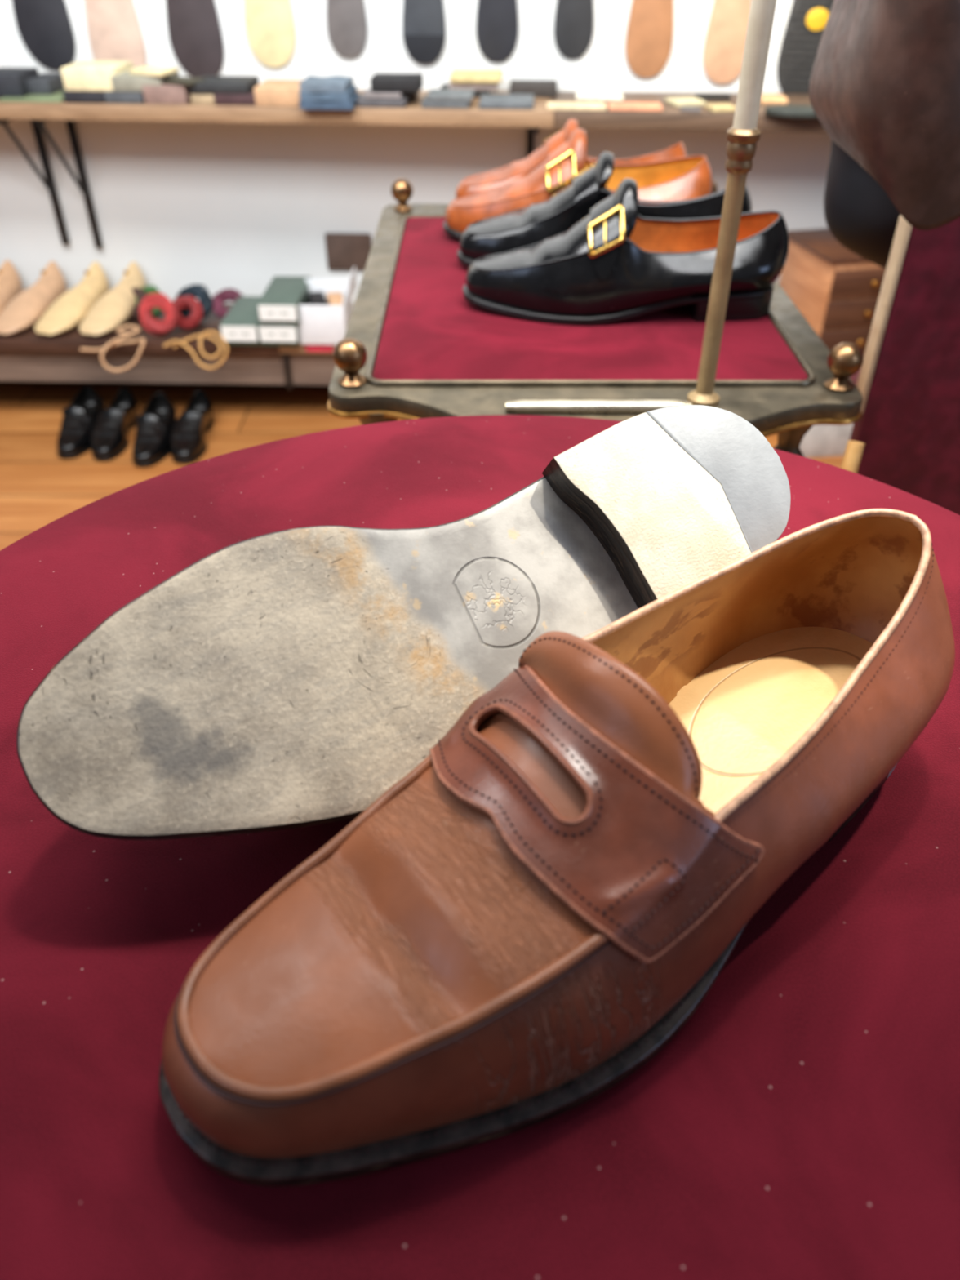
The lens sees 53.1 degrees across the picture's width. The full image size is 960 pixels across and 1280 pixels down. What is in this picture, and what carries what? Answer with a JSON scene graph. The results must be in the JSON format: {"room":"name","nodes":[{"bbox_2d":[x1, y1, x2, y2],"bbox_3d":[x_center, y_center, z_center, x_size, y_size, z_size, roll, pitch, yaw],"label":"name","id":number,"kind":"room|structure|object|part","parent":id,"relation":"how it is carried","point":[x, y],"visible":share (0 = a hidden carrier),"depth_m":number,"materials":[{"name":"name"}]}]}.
{"room":"shoe shop","nodes":[
{"label":"shoe shop","id":0,"kind":"room"},
{"bbox_2d":[0,0,831,304],"bbox_3d":[0.000,-1.708,1.724,6.012,2.600,0.100,2,38,2],"label":"wall","id":1,"kind":"structure","parent":0,"point":[218,206],"depth_m":2.16,"materials":[{"name":"paint"}]},
{"bbox_2d":[0,119,70,244],"bbox_3d":[-0.992,-1.015,2.144,0.015,0.298,0.188,0,38,0],"label":"shelf bracket","id":2,"kind":"object","parent":1,"relation":"attached to","point":[49,183],"visible":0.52,"depth_m":2.19,"materials":[{"name":"black metal"}]},
{"bbox_3d":[-0.992,-1.125,2.053,0.014,0.010,0.180,0,38,0],"label":"shelf arm","id":3,"kind":"part","parent":2,"relation":"part of","materials":[{"name":"black metal"}]},
{"bbox_3d":[-0.992,-1.068,2.212,0.015,0.298,0.016,0,38,0],"label":"wall post","id":4,"kind":"part","parent":2,"relation":"part of","materials":[{"name":"black metal"}]},
{"bbox_2d":[12,0,75,70],"bbox_3d":[-0.921,-1.355,1.989,0.117,0.303,0.007,2,38,2],"label":"shoe sole","id":5,"kind":"object","parent":1,"relation":"attached to","point":[44,27],"depth_m":2.03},
{"bbox_2d":[32,120,102,248],"bbox_3d":[-0.913,-1.009,2.142,0.015,0.305,0.191,0,38,0],"label":"shelf bracket","id":6,"kind":"object","parent":1,"relation":"attached to","point":[83,185],"visible":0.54,"depth_m":2.19,"materials":[{"name":"black metal"}]},
{"bbox_3d":[-0.913,-1.122,2.049,0.014,0.010,0.183,0,38,0],"label":"shelf arm","id":7,"kind":"part","parent":6,"relation":"part of","materials":[{"name":"black metal"}]},
{"bbox_3d":[-0.913,-1.063,2.211,0.015,0.305,0.016,0,38,0],"label":"wall post","id":8,"kind":"part","parent":6,"relation":"part of","materials":[{"name":"black metal"}]},
{"bbox_2d":[84,0,146,66],"bbox_3d":[-0.773,-1.324,2.003,0.116,0.302,0.007,2,38,2],"label":"shoe sole","id":9,"kind":"object","parent":1,"relation":"attached to","point":[113,28],"depth_m":2.03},
{"bbox_2d":[0,284,293,389],"bbox_3d":[-1.067,-0.761,2.307,1.275,0.211,0.278,1,38,1],"label":"shelf","id":10,"kind":"object","parent":1,"relation":"attached to","point":[25,355],"depth_m":2.23,"materials":[{"name":"brown wood"}]},
{"bbox_2d":[0,259,23,312],"bbox_3d":[-1.160,-0.807,2.258,0.093,0.106,0.245,7,39,9],"label":"shoe last","id":11,"kind":"object","parent":10,"relation":"on","point":[11,283],"visible":0.66,"depth_m":2.30,"materials":[{"name":"brown wood"}]},
{"bbox_2d":[0,260,67,334],"bbox_3d":[-1.060,-0.804,2.254,0.094,0.106,0.246,9,39,12],"label":"shoe last","id":12,"kind":"object","parent":10,"relation":"on","point":[24,310],"visible":0.86,"depth_m":2.23,"materials":[{"name":"brown wood"}]},
{"bbox_2d":[34,261,110,334],"bbox_3d":[-0.954,-0.802,2.251,0.093,0.106,0.245,11,39,14],"label":"shoe last","id":13,"kind":"object","parent":10,"relation":"on","point":[68,312],"visible":0.9,"depth_m":2.23,"materials":[{"name":"brown wood"}]},
{"bbox_2d":[80,324,145,372],"bbox_3d":[-0.828,-0.663,2.183,0.158,0.079,0.090,0,38,0],"label":"shoelace","id":14,"kind":"object","parent":10,"relation":"hanging from","point":[117,341],"visible":1,"depth_m":2.17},
{"bbox_2d":[79,261,146,335],"bbox_3d":[-0.860,-0.801,2.250,0.094,0.106,0.246,7,39,9],"label":"shoe last","id":15,"kind":"object","parent":10,"relation":"on","point":[112,310],"visible":0.89,"depth_m":2.22,"materials":[{"name":"brown wood"}]},
{"bbox_3d":[-0.825,-0.801,2.280,0.086,0.057,0.076,0,38,0],"label":"lace coil","id":16,"kind":"part","parent":10,"relation":"part of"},
{"bbox_3d":[-1.079,-0.649,2.257,1.242,0.080,0.018,1,38,1],"label":"panel","id":17,"kind":"part","parent":10,"relation":"part of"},
{"bbox_3d":[-0.787,-0.805,2.290,0.077,0.064,0.061,0,38,0],"label":"lace coil","id":18,"kind":"part","parent":10,"relation":"part of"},
{"bbox_3d":[-0.730,-0.740,2.183,0.088,0.091,0.045,0,38,0],"label":"lace coil","id":19,"kind":"part","parent":10,"relation":"part of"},
{"bbox_3d":[-0.681,-0.759,2.224,0.078,0.064,0.059,0,38,0],"label":"lace coil","id":20,"kind":"part","parent":10,"relation":"part of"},
{"bbox_3d":[-0.673,-0.793,2.263,0.088,0.076,0.069,0,38,0],"label":"lace coil","id":21,"kind":"part","parent":10,"relation":"part of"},
{"bbox_2d":[163,330,228,369],"bbox_3d":[-0.638,-0.655,2.164,0.153,0.077,0.053,0,38,0],"label":"shoelace","id":22,"kind":"object","parent":10,"relation":"hanging from","point":[205,335],"visible":1,"depth_m":2.16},
{"bbox_3d":[-0.594,-0.795,2.280,0.084,0.059,0.067,0,38,0],"label":"cord","id":23,"kind":"part","parent":10,"relation":"part of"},
{"bbox_3d":[-0.594,-0.796,2.280,0.084,0.060,0.070,0,38,0],"label":"lace coil","id":24,"kind":"part","parent":10,"relation":"part of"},
{"bbox_2d":[219,296,261,345],"bbox_3d":[-0.533,-0.738,2.217,0.083,0.048,0.192,1,38,1],"label":"box","id":25,"kind":"object","parent":10,"relation":"on","point":[239,326],"visible":0.77,"depth_m":2.15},
{"bbox_3d":[-0.458,-0.658,2.204,0.050,0.008,0.012,0,38,0],"label":"shelf arm","id":26,"kind":"part","parent":10,"relation":"part of","materials":[{"name":"black metal"}]},
{"bbox_3d":[-0.458,-0.626,2.231,0.050,0.092,0.013,0,38,0],"label":"shelf bracket","id":27,"kind":"part","parent":10,"relation":"part of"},
{"bbox_3d":[-0.446,-0.624,2.234,0.011,0.084,0.010,0,38,0],"label":"wall post","id":28,"kind":"part","parent":10,"relation":"part of","materials":[{"name":"black metal"}]},
{"bbox_2d":[165,0,223,77],"bbox_3d":[-0.601,-1.328,1.989,0.113,0.293,0.007,2,38,2],"label":"shoe sole","id":29,"kind":"object","parent":1,"relation":"attached to","point":[194,30],"depth_m":2.03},
{"bbox_2d":[77,382,328,387],"bbox_3d":[0.000,-0.682,2.450,6.008,0.090,0.018,2,38,2],"label":"baseboard","id":30,"kind":"structure","parent":1,"relation":"attached to","point":[237,384],"depth_m":2.49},
{"bbox_2d":[244,0,295,66],"bbox_3d":[-0.440,-1.333,1.975,0.103,0.268,0.007,2,38,2],"label":"shoe sole","id":31,"kind":"object","parent":1,"relation":"attached to","point":[269,24],"depth_m":2.01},
{"bbox_2d":[0,89,554,128],"bbox_3d":[-0.728,-1.122,2.014,1.759,0.030,0.236,2,38,2],"label":"wall shelf","id":32,"kind":"object","parent":1,"relation":"attached to","point":[413,114],"visible":0.66,"depth_m":1.92,"materials":[{"name":"brown wood"}]},
{"bbox_2d":[0,88,65,102],"bbox_3d":[-0.910,-1.135,2.002,0.131,0.005,0.140,2,38,3],"label":"sheet","id":33,"kind":"object","parent":32,"relation":"on","point":[57,97],"visible":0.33,"depth_m":1.96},
{"bbox_2d":[0,67,39,97],"bbox_3d":[-0.973,-1.159,1.996,0.081,0.040,0.100,2,38,3],"label":"block","id":34,"kind":"object","parent":33,"relation":"on","point":[13,83],"visible":0.85,"depth_m":1.96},
{"bbox_2d":[26,72,65,94],"bbox_3d":[-0.913,-1.171,2.022,0.058,0.026,0.100,2,38,3],"label":"block","id":35,"kind":"object","parent":33,"relation":"on","point":[44,83],"visible":0.78,"depth_m":1.99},
{"bbox_2d":[62,90,106,103],"bbox_3d":[-0.796,-1.120,1.970,0.082,0.021,0.090,2,38,3],"label":"block","id":36,"kind":"object","parent":32,"relation":"on","point":[69,96],"visible":0.59,"depth_m":1.93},
{"bbox_2d":[60,60,133,91],"bbox_3d":[-0.775,-1.150,1.958,0.109,0.040,0.110,2,38,3],"label":"block","id":37,"kind":"object","parent":36,"relation":"on","point":[82,75],"visible":0.86,"depth_m":1.92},
{"bbox_2d":[103,91,145,103],"bbox_3d":[-0.714,-1.116,1.965,0.078,0.021,0.090,2,38,3],"label":"block","id":38,"kind":"object","parent":32,"relation":"on","point":[111,97],"visible":0.59,"depth_m":1.93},
{"bbox_2d":[110,66,179,91],"bbox_3d":[-0.680,-1.144,1.959,0.101,0.028,0.120,2,38,3],"label":"block","id":39,"kind":"object","parent":38,"relation":"on","point":[124,81],"visible":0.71,"depth_m":1.91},
{"bbox_2d":[128,65,178,75],"bbox_3d":[-0.652,-1.139,1.922,0.076,0.009,0.060,13,40,16],"label":"sheet","id":40,"kind":"object","parent":39,"relation":"on","point":[149,70],"visible":1,"depth_m":1.91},
{"bbox_2d":[142,84,193,104],"bbox_3d":[-0.627,-1.120,1.959,0.087,0.034,0.100,2,38,3],"label":"block","id":41,"kind":"object","parent":32,"relation":"on","point":[164,94],"visible":0.62,"depth_m":1.92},
{"bbox_2d":[162,75,206,85],"bbox_3d":[-0.599,-1.120,1.924,0.088,0.008,0.050,15,40,18],"label":"sheet","id":42,"kind":"object","parent":41,"relation":"on","point":[174,80],"visible":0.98,"depth_m":1.91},
{"bbox_2d":[190,93,215,105],"bbox_3d":[-0.552,-1.107,1.955,0.048,0.018,0.090,2,38,3],"label":"block","id":43,"kind":"object","parent":32,"relation":"on","point":[202,99],"visible":0.57,"depth_m":1.92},
{"bbox_2d":[213,89,255,105],"bbox_3d":[-0.487,-1.104,1.950,0.082,0.020,0.090,2,38,3],"label":"block","id":44,"kind":"object","parent":32,"relation":"on","point":[220,99],"visible":0.59,"depth_m":1.92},
{"bbox_2d":[189,75,259,93],"bbox_3d":[-0.516,-1.125,1.944,0.117,0.018,0.100,2,38,3],"label":"sheet","id":45,"kind":"object","parent":44,"relation":"on","point":[213,84],"visible":0.91,"depth_m":1.91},
{"bbox_2d":[253,79,302,106],"bbox_3d":[-0.397,-1.111,1.949,0.095,0.032,0.110,2,38,3],"label":"block","id":46,"kind":"object","parent":32,"relation":"on","point":[271,92],"visible":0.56,"depth_m":1.91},
{"bbox_2d":[299,93,359,110],"bbox_3d":[-0.299,-1.077,1.919,0.104,0.015,0.100,2,38,3],"label":"sheet","id":47,"kind":"object","parent":32,"relation":"on","point":[352,104],"visible":0.62,"depth_m":1.88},
{"bbox_2d":[299,84,356,101],"bbox_3d":[-0.300,-1.089,1.910,0.096,0.015,0.100,2,38,3],"label":"sheet","id":48,"kind":"object","parent":47,"relation":"on","point":[351,91],"visible":0.62,"depth_m":1.87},
{"bbox_2d":[299,75,353,92],"bbox_3d":[-0.302,-1.101,1.900,0.088,0.015,0.100,2,38,3],"label":"sheet","id":49,"kind":"object","parent":48,"relation":"on","point":[335,83],"visible":1,"depth_m":1.87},
{"bbox_2d":[357,91,409,107],"bbox_3d":[-0.193,-1.088,1.933,0.095,0.016,0.090,2,38,3],"label":"sheet","id":50,"kind":"object","parent":32,"relation":"on","point":[402,102],"visible":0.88,"depth_m":1.90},
{"bbox_2d":[363,88,404,97],"bbox_3d":[-0.191,-1.089,1.913,0.075,0.008,0.060,2,38,3],"label":"sheet","id":51,"kind":"object","parent":50,"relation":"on","point":[367,94],"visible":0.82,"depth_m":1.89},
{"bbox_2d":[369,72,422,92],"bbox_3d":[-0.165,-1.109,1.911,0.097,0.024,0.070,2,38,3],"label":"block","id":52,"kind":"object","parent":51,"relation":"on","point":[380,82],"visible":1,"depth_m":1.89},
{"bbox_2d":[404,92,418,101],"bbox_3d":[-0.170,-1.129,1.977,0.083,0.025,0.070,2,38,3],"label":"block","id":53,"kind":"object","parent":32,"relation":"on","point":[413,95],"visible":0.22,"depth_m":1.95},
{"bbox_2d":[421,95,471,108],"bbox_3d":[-0.067,-1.074,1.918,0.094,0.012,0.070,2,38,3],"label":"sheet","id":54,"kind":"object","parent":32,"relation":"on","point":[425,104],"visible":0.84,"depth_m":1.89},
{"bbox_2d":[426,88,474,101],"bbox_3d":[-0.058,-1.083,1.910,0.090,0.012,0.070,2,38,3],"label":"sheet","id":55,"kind":"object","parent":54,"relation":"on","point":[433,95],"visible":1,"depth_m":1.88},
{"bbox_2d":[440,84,489,97],"bbox_3d":[-0.033,-1.157,2.023,0.102,0.014,0.080,2,38,3],"label":"sheet","id":56,"kind":"object","parent":32,"relation":"on","point":[477,93],"visible":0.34,"depth_m":1.99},
{"bbox_2d":[448,82,498,89],"bbox_3d":[-0.011,-1.164,2.008,0.100,0.014,0.080,2,38,3],"label":"sheet","id":57,"kind":"object","parent":56,"relation":"on","point":[451,85],"visible":0.58,"depth_m":1.98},
{"bbox_2d":[449,69,502,83],"bbox_3d":[-0.007,-1.166,1.987,0.105,0.014,0.080,2,38,3],"label":"sheet","id":58,"kind":"object","parent":57,"relation":"on","point":[472,76],"visible":1,"depth_m":1.96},
{"bbox_2d":[479,93,534,109],"bbox_3d":[0.054,-1.077,1.922,0.107,0.013,0.100,2,38,3],"label":"sheet","id":59,"kind":"object","parent":32,"relation":"on","point":[487,101],"visible":1,"depth_m":1.89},
{"bbox_2d":[509,80,557,97],"bbox_3d":[0.112,-1.159,2.019,0.099,0.022,0.076,2,38,3],"label":"sheet","id":60,"kind":"object","parent":32,"relation":"on","point":[540,88],"visible":0.87,"depth_m":1.99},
{"bbox_2d":[326,0,367,57],"bbox_3d":[-0.277,-1.322,1.973,0.084,0.217,0.007,2,38,2],"label":"shoe sole","id":61,"kind":"object","parent":1,"relation":"attached to","point":[346,20],"depth_m":2.00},
{"bbox_2d":[324,232,371,270],"bbox_3d":[-0.311,-0.923,2.286,0.110,0.085,0.004,2,38,2],"label":"square","id":62,"kind":"object","parent":1,"relation":"attached to","point":[344,251],"visible":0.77,"depth_m":2.28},
{"bbox_2d":[402,0,445,64],"bbox_3d":[-0.116,-1.315,1.967,0.090,0.233,0.010,2,38,2],"label":"shoe sole","id":63,"kind":"object","parent":1,"relation":"attached to","point":[424,24],"depth_m":2.00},
{"bbox_2d":[475,0,518,62],"bbox_3d":[0.036,-1.313,1.961,0.088,0.229,0.007,2,38,2],"label":"shoe sole","id":64,"kind":"object","parent":1,"relation":"attached to","point":[497,20],"depth_m":1.99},
{"bbox_2d":[526,127,538,157],"bbox_3d":[0.111,-1.019,2.048,0.015,0.173,0.224,0,38,0],"label":"shelf bracket","id":65,"kind":"object","parent":1,"relation":"attached to","point":[531,131],"visible":0.27,"depth_m":2.11,"materials":[{"name":"black metal"}]},
{"bbox_3d":[0.111,-1.083,2.130,0.015,0.173,0.016,0,38,0],"label":"wall post","id":66,"kind":"part","parent":65,"relation":"part of","materials":[{"name":"black metal"}]},
{"bbox_3d":[0.111,-1.080,1.996,0.014,0.010,0.216,0,38,0],"label":"shelf arm","id":67,"kind":"part","parent":65,"relation":"part of","materials":[{"name":"black metal"}]},
{"bbox_2d":[278,343,864,385],"bbox_3d":[0.421,-0.692,2.288,1.765,0.110,0.253,1,38,1],"label":"shelf","id":68,"kind":"object","parent":1,"relation":"attached to","point":[307,368],"visible":0.18,"depth_m":2.23,"materials":[{"name":"brown wood"}]},
{"bbox_2d":[257,322,299,346],"bbox_3d":[-0.446,-0.736,2.214,0.087,0.048,0.192,1,38,1],"label":"box","id":69,"kind":"object","parent":68,"relation":"on","point":[269,335],"visible":0.43,"depth_m":2.14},
{"bbox_3d":[-0.446,-0.745,2.208,0.087,0.026,0.190,1,38,1],"label":"lid","id":70,"kind":"part","parent":69,"relation":"part of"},
{"bbox_2d":[257,275,311,325],"bbox_3d":[-0.440,-0.771,2.181,0.087,0.048,0.192,1,38,1],"label":"box","id":71,"kind":"object","parent":69,"relation":"on","point":[278,304],"visible":0.83,"depth_m":2.12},
{"bbox_3d":[0.421,-0.623,2.221,1.758,0.084,0.018,1,38,1],"label":"panel","id":72,"kind":"part","parent":68,"relation":"part of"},
{"bbox_2d":[305,344,333,351],"bbox_3d":[-0.365,-0.663,2.178,0.062,0.019,0.002,1,38,1],"label":"price tag","id":73,"kind":"object","parent":68,"relation":"attached to","point":[309,348],"visible":0.94,"depth_m":2.18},
{"bbox_2d":[297,266,356,344],"bbox_3d":[-0.345,-0.758,2.174,0.119,0.132,0.133,1,38,1],"label":"storage box","id":74,"kind":"object","parent":68,"relation":"on","point":[318,324],"visible":0.77,"depth_m":2.14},
{"bbox_2d":[308,291,327,305],"bbox_3d":[-0.369,-0.748,2.201,0.034,0.076,0.075,-9,39,-11],"label":"block","id":75,"kind":"object","parent":74,"relation":"in","point":[316,298],"visible":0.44,"depth_m":2.17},
{"bbox_2d":[326,291,343,305],"bbox_3d":[-0.327,-0.747,2.199,0.034,0.076,0.075,-9,39,-11],"label":"block","id":76,"kind":"object","parent":74,"relation":"in","point":[333,298],"visible":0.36,"depth_m":2.17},
{"bbox_2d":[778,227,885,353],"bbox_3d":[0.801,-0.767,2.120,0.214,0.213,0.226,-8,39,-10],"label":"wooden box","id":77,"kind":"object","parent":68,"relation":"on","point":[837,291],"visible":0.62,"depth_m":2.04,"materials":[{"name":"brown wood"}]},
{"bbox_3d":[0.800,-0.851,2.063,0.214,0.010,0.212,-8,39,-10],"label":"lid","id":78,"kind":"part","parent":77,"relation":"part of","materials":[{"name":"brown wood"}]},
{"bbox_3d":[0.823,-0.652,2.092,0.184,0.056,0.008,-8,39,-10],"label":"drawer","id":79,"kind":"part","parent":77,"relation":"part of","materials":[{"name":"brown wood"}]},
{"bbox_3d":[0.823,-0.701,2.053,0.184,0.056,0.008,-8,39,-10],"label":"drawer","id":80,"kind":"part","parent":77,"relation":"part of","materials":[{"name":"brown wood"}]},
{"bbox_3d":[0.823,-0.751,2.014,0.184,0.056,0.008,-8,39,-10],"label":"drawer","id":81,"kind":"part","parent":77,"relation":"part of","materials":[{"name":"brown wood"}]},
{"bbox_3d":[0.825,-0.645,2.084,0.016,0.016,0.013,-8,39,-10],"label":"knob","id":82,"kind":"part","parent":77,"relation":"part of","materials":[{"name":"gold metal"}]},
{"bbox_3d":[0.825,-0.695,2.045,0.016,0.016,0.013,-8,39,-10],"label":"knob","id":83,"kind":"part","parent":77,"relation":"part of","materials":[{"name":"gold metal"}]},
{"bbox_3d":[0.825,-0.745,2.006,0.016,0.016,0.013,-8,39,-10],"label":"knob","id":84,"kind":"part","parent":77,"relation":"part of","materials":[{"name":"gold metal"}]},
{"bbox_2d":[554,0,593,58],"bbox_3d":[0.194,-1.307,1.955,0.082,0.212,0.007,2,38,2],"label":"shoe sole","id":85,"kind":"object","parent":1,"relation":"attached to","point":[574,19],"depth_m":1.98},
{"bbox_2d":[625,0,673,77],"bbox_3d":[0.351,-1.291,1.958,0.097,0.252,0.007,2,38,2],"label":"shoe sole","id":86,"kind":"object","parent":1,"relation":"attached to","point":[650,28],"depth_m":1.99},
{"bbox_2d":[549,91,826,132],"bbox_3d":[0.699,-1.067,1.944,1.118,0.030,0.271,2,38,2],"label":"wall shelf","id":87,"kind":"object","parent":1,"relation":"attached to","point":[670,117],"visible":0.38,"depth_m":1.88,"materials":[{"name":"brown wood"}]},
{"bbox_2d":[546,101,606,111],"bbox_3d":[0.190,-1.053,1.895,0.116,0.008,0.050,2,38,3],"label":"sheet","id":88,"kind":"object","parent":87,"relation":"on","point":[551,105],"visible":1,"depth_m":1.88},
{"bbox_2d":[575,92,623,100],"bbox_3d":[0.247,-1.124,1.985,0.096,0.008,0.050,2,38,3],"label":"sheet","id":89,"kind":"object","parent":87,"relation":"on","point":[580,95],"visible":1,"depth_m":1.97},
{"bbox_2d":[608,101,662,111],"bbox_3d":[0.305,-1.050,1.891,0.104,0.008,0.060,2,38,3],"label":"sheet","id":90,"kind":"object","parent":87,"relation":"on","point":[612,105],"visible":1,"depth_m":1.87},
{"bbox_2d":[664,97,706,106],"bbox_3d":[0.414,-1.086,1.937,0.065,0.007,0.060,-9,39,-11],"label":"scrap","id":91,"kind":"object","parent":87,"relation":"on","point":[677,101],"visible":0.96,"depth_m":1.92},
{"bbox_2d":[680,106,702,112],"bbox_3d":[0.411,-1.035,1.873,0.040,0.006,0.030,9,39,12],"label":"scrap","id":92,"kind":"object","parent":87,"relation":"on","point":[683,108],"visible":1,"depth_m":1.86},
{"bbox_2d":[695,93,731,100],"bbox_3d":[0.481,-1.121,1.982,0.068,0.008,0.040,2,38,3],"label":"sheet","id":93,"kind":"object","parent":87,"relation":"on","point":[704,96],"visible":0.9,"depth_m":1.97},
{"bbox_2d":[705,103,735,111],"bbox_3d":[0.473,-1.044,1.883,0.050,0.007,0.050,-5,38,-6],"label":"scrap","id":94,"kind":"object","parent":87,"relation":"on","point":[713,107],"visible":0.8,"depth_m":1.87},
{"bbox_2d":[760,93,787,104],"bbox_3d":[0.593,-1.099,1.952,0.052,0.010,0.060,2,38,3],"label":"scrap","id":95,"kind":"object","parent":87,"relation":"on","point":[766,99],"visible":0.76,"depth_m":1.93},
{"bbox_2d":[764,104,817,118],"bbox_3d":[0.613,-1.011,1.838,0.133,0.012,0.072,5,38,7],"label":"rubber sole","id":96,"kind":"object","parent":87,"relation":"on","point":[797,111],"visible":0.67,"depth_m":1.82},
{"bbox_2d":[702,0,751,84],"bbox_3d":[0.512,-1.274,1.961,0.093,0.242,0.007,2,38,2],"label":"shoe sole","id":97,"kind":"object","parent":1,"relation":"attached to","point":[726,33],"depth_m":1.98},
{"bbox_2d":[777,0,833,93],"bbox_3d":[0.676,-1.261,1.956,0.108,0.282,0.014,2,38,2],"label":"shoe sole","id":98,"kind":"object","parent":1,"relation":"attached to","point":[807,20],"depth_m":1.98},
{"bbox_2d":[0,381,843,550],"bbox_3d":[0.000,0.447,1.111,6.200,0.040,4.200,0,38,0],"label":"floor","id":99,"kind":"structure","parent":0,"point":[38,487],"depth_m":2.27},
{"bbox_2d":[56,386,105,457],"bbox_3d":[-0.931,-0.513,2.245,0.086,0.075,0.252,-1,38,-2],"label":"shoe","id":100,"kind":"object","parent":99,"relation":"on","point":[79,418],"visible":0.87,"depth_m":2.21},
{"bbox_2d":[90,387,138,459],"bbox_3d":[-0.858,-0.506,2.237,0.086,0.075,0.252,-1,38,-2],"label":"shoe","id":101,"kind":"object","parent":99,"relation":"on","point":[108,435],"visible":1,"depth_m":2.20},
{"bbox_2d":[132,392,176,466],"bbox_3d":[-0.748,-0.488,2.213,0.086,0.075,0.252,-1,38,-2],"label":"shoe","id":102,"kind":"object","parent":99,"relation":"on","point":[151,445],"visible":0.95,"depth_m":2.18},
{"bbox_2d":[169,390,214,462],"bbox_3d":[-0.673,-0.497,2.225,0.086,0.075,0.252,-1,38,-2],"label":"shoe","id":103,"kind":"object","parent":99,"relation":"on","point":[188,443],"visible":1,"depth_m":2.19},
{"bbox_2d":[0,414,959,1279],"bbox_3d":[0.018,0.331,0.616,0.596,0.748,0.596,0,38,0],"label":"round table","id":104,"kind":"object","parent":99,"relation":"on","point":[802,1122],"visible":0.43,"depth_m":0.28,"materials":[{"name":"red fabric"}]},
{"bbox_2d":[16,404,790,839],"bbox_3d":[-0.013,-0.013,0.358,0.302,0.110,0.115,-24,44,-27],"label":"loafer","id":105,"kind":"object","parent":104,"relation":"on","point":[291,678],"visible":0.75,"depth_m":0.32,"materials":[{"name":"grey leather"}]},
{"bbox_2d":[159,508,955,1186],"bbox_3d":[0.048,0.047,0.297,0.308,0.092,0.104,-23,43,-26],"label":"loafer","id":106,"kind":"object","parent":104,"relation":"on","point":[522,922],"visible":1,"depth_m":0.26,"materials":[{"name":"brown leather"}]},
{"bbox_2d":[327,0,863,456],"bbox_3d":[0.093,-0.390,0.966,0.440,1.458,0.662,0,38,0],"label":"display stand","id":107,"kind":"object","parent":99,"relation":"on","point":[412,346],"visible":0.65,"depth_m":0.81,"materials":[{"name":"fabric"}]},
{"bbox_3d":[-0.085,0.071,1.007,0.046,0.680,0.046,0,38,0],"label":"leg","id":108,"kind":"part","parent":107,"relation":"part of","materials":[{"name":"brown metal"}]},
{"bbox_2d":[455,118,687,199],"bbox_3d":[0.110,-0.576,1.167,0.283,0.106,0.097,2,38,2],"label":"loafer","id":109,"kind":"object","parent":107,"relation":"on","point":[500,177],"visible":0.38,"depth_m":1.15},
{"bbox_2d":[443,128,712,239],"bbox_3d":[0.108,-0.505,1.070,0.301,0.112,0.103,2,38,2],"label":"loafer","id":110,"kind":"object","parent":107,"relation":"on","point":[690,177],"visible":0.48,"depth_m":1.05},
{"bbox_3d":[0.092,-0.172,0.768,0.440,0.006,0.081,0,38,0],"label":"brass moulding","id":111,"kind":"part","parent":107,"relation":"part of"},
{"bbox_3d":[0.093,-0.358,0.992,0.434,0.015,0.660,0,38,0],"label":"frame","id":112,"kind":"part","parent":107,"relation":"part of","materials":[{"name":"brown metal"}]},
{"bbox_3d":[0.092,-0.181,0.747,0.144,0.010,0.012,0,38,0],"label":"bar handle","id":113,"kind":"part","parent":107,"relation":"part of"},
{"bbox_2d":[457,151,751,266],"bbox_3d":[0.127,-0.445,0.994,0.301,0.112,0.103,2,38,3],"label":"loafer","id":114,"kind":"object","parent":107,"relation":"on","point":[531,224],"visible":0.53,"depth_m":0.97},
{"bbox_2d":[462,177,789,325],"bbox_3d":[0.134,-0.363,0.889,0.301,0.112,0.103,2,38,3],"label":"loafer","id":115,"kind":"object","parent":107,"relation":"on","point":[615,264],"visible":0.95,"depth_m":0.87,"materials":[{"name":"leather"}]},
{"bbox_3d":[0.262,0.074,1.003,0.046,0.680,0.046,0,38,0],"label":"leg","id":116,"kind":"part","parent":107,"relation":"part of","materials":[{"name":"brown metal"}]},
{"bbox_2d":[799,422,853,457],"bbox_3d":[0.776,-0.488,2.185,0.146,0.110,0.106,-4,38,-4],"label":"box","id":117,"kind":"object","parent":99,"relation":"on","point":[821,440],"visible":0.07,"depth_m":2.15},
{"bbox_2d":[848,214,959,515],"bbox_3d":[0.630,-0.256,1.239,0.520,0.910,0.511,0,38,0],"label":"upholstered chair","id":118,"kind":"object","parent":99,"relation":"on","point":[908,380],"visible":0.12,"depth_m":0.92,"materials":[{"name":"fabric"}]},
{"bbox_2d":[840,440,865,473],"bbox_3d":[0.263,0.077,0.845,0.014,0.472,0.191,16,41,19],"label":"wooden stick","id":119,"kind":"object","parent":118,"relation":"attached to","point":[852,455],"visible":0.07,"depth_m":0.76,"materials":[{"name":"brown wood"}]},
{"bbox_3d":[0.720,-0.252,1.275,0.340,0.090,0.460,0,38,0],"label":"seat","id":120,"kind":"part","parent":118,"relation":"part of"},
{"bbox_2d":[823,139,900,269],"bbox_3d":[0.411,-0.440,0.950,0.151,0.162,0.120,0,38,0],"label":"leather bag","id":121,"kind":"object","parent":118,"relation":"hanging from","point":[860,215],"visible":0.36,"depth_m":0.93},
{"bbox_2d":[808,0,959,230],"bbox_3d":[0.378,-0.439,0.751,0.197,0.192,0.178,0,38,0],"label":"leather hide","id":122,"kind":"object","parent":118,"relation":"on","point":[884,84],"visible":1,"depth_m":0.71,"materials":[{"name":"leather"}]}
]}

